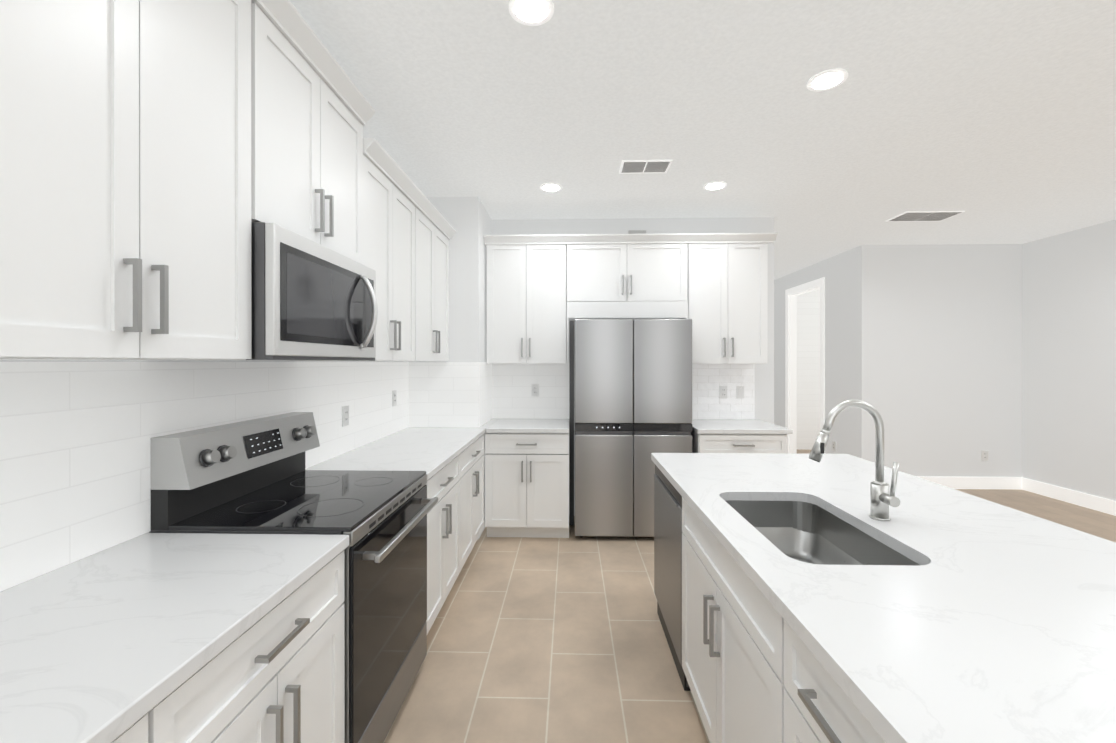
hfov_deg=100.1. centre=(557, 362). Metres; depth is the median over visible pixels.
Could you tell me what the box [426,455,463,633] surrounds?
base cabinet
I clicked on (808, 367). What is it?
door
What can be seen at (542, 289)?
upper cabinet
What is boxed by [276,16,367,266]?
upper cabinet
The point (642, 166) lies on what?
ceiling vent
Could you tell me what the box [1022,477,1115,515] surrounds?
baseboard
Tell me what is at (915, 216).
ceiling vent
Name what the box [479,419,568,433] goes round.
countertop
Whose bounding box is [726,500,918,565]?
sink
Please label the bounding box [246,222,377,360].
microwave
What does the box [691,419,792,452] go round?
base cabinet
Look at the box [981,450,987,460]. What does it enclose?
outlet
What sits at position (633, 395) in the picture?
fridge
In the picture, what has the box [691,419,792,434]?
countertop
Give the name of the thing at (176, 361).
wall
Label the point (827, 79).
recessed light
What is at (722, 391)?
electrical outlet
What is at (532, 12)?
recessed light
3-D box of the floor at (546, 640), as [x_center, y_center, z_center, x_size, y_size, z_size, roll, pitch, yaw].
[0.394,1.445,3.370,3.420,0.050,11.200,0,0,2]
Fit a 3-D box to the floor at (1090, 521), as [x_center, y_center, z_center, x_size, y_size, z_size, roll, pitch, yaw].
[3.677,1.445,3.283,3.150,0.050,11.200,0,0,2]
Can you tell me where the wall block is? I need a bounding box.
[408,197,490,539]
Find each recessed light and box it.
[509,0,553,25]
[540,183,561,191]
[703,181,726,189]
[807,68,847,90]
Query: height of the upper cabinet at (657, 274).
0.510 m
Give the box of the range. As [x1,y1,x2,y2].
[149,412,437,742]
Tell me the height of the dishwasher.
0.849 m
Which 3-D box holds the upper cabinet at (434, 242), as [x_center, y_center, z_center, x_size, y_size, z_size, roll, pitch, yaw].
[-1.050,-0.503,3.315,0.330,0.987,0.878,0,0,2]
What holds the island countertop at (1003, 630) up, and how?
on the kitchen island
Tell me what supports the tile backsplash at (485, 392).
attached to the wall at (764, 392)
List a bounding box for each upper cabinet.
[0,0,275,359]
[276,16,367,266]
[368,152,419,360]
[420,208,451,360]
[484,241,567,363]
[568,237,691,308]
[676,237,771,363]
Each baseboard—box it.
[919,477,1021,489]
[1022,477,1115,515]
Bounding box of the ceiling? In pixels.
[289,0,1115,279]
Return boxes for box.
[628,230,645,233]
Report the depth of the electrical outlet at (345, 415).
2.68 m
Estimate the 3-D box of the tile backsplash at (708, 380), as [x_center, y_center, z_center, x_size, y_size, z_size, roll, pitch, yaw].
[1.453,0.256,4.286,0.690,0.524,0.007,0,0,2]
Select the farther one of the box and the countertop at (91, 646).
the box
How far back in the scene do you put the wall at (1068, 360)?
4.72 m
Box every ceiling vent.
[619,160,672,173]
[885,211,964,221]
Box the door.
[797,289,819,449]
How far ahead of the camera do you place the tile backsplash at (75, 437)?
1.34 m
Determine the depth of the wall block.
3.75 m
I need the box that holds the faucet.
[809,400,900,520]
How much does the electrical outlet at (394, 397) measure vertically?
0.114 m
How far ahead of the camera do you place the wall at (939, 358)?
5.26 m
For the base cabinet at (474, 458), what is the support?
on the floor at (546, 640)
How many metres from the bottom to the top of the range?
1.190 m
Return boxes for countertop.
[0,533,348,742]
[305,427,485,478]
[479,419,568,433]
[651,453,1115,742]
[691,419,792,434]
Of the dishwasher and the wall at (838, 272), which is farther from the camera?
the wall at (838, 272)
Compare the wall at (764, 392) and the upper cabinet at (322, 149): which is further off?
the wall at (764, 392)
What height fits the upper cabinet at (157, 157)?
1.112 m
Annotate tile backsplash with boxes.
[0,362,408,591]
[479,362,491,426]
[492,364,568,418]
[692,364,754,418]
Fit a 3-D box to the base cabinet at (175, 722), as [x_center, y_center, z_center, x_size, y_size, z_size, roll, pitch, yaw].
[-0.989,0.991,0.246,0.616,0.864,1.180,0,0,2]
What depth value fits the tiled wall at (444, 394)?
3.75 m
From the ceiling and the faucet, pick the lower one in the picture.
the faucet
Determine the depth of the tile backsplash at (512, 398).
4.33 m
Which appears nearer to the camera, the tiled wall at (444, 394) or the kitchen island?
the kitchen island
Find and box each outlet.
[342,405,348,426]
[392,390,396,405]
[531,384,538,395]
[719,386,726,397]
[832,441,835,450]
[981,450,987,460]
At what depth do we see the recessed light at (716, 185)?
3.49 m
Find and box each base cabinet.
[120,679,195,742]
[196,555,344,742]
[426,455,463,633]
[464,435,484,563]
[479,419,568,537]
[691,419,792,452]
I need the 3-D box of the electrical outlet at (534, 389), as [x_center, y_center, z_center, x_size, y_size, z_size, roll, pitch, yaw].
[-0.211,0.254,4.323,0.070,0.114,0.008,0,0,2]
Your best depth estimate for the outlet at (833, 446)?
5.84 m
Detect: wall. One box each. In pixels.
[0,360,407,591]
[409,362,478,427]
[491,217,773,515]
[774,248,855,456]
[856,244,1021,476]
[1022,220,1115,500]
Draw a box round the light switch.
[736,386,743,397]
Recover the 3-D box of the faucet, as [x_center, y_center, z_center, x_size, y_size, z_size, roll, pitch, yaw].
[0.978,0.323,1.550,0.264,0.396,0.105,0,0,2]
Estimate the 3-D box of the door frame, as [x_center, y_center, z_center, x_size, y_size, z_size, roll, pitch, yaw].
[3.511,0.154,6.587,0.118,2.525,1.070,0,0,2]
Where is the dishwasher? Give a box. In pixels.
[654,465,690,690]
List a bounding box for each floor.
[383,516,709,742]
[797,449,1115,541]
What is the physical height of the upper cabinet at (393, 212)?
0.987 m
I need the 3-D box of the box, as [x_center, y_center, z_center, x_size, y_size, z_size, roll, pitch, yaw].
[0.729,-1.191,4.298,0.160,0.050,0.019,0,0,2]
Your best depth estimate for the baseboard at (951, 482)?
5.24 m
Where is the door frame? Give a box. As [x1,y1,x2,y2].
[785,277,824,453]
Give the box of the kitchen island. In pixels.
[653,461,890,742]
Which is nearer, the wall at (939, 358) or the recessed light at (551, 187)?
the recessed light at (551, 187)
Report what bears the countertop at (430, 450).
on the base cabinet at (445, 521)
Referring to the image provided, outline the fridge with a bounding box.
[569,319,691,536]
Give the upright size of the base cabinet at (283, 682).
0.864 m
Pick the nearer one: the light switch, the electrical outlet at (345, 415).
the electrical outlet at (345, 415)
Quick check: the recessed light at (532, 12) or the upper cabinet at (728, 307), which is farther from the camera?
the upper cabinet at (728, 307)
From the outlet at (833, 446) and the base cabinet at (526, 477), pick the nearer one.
the base cabinet at (526, 477)

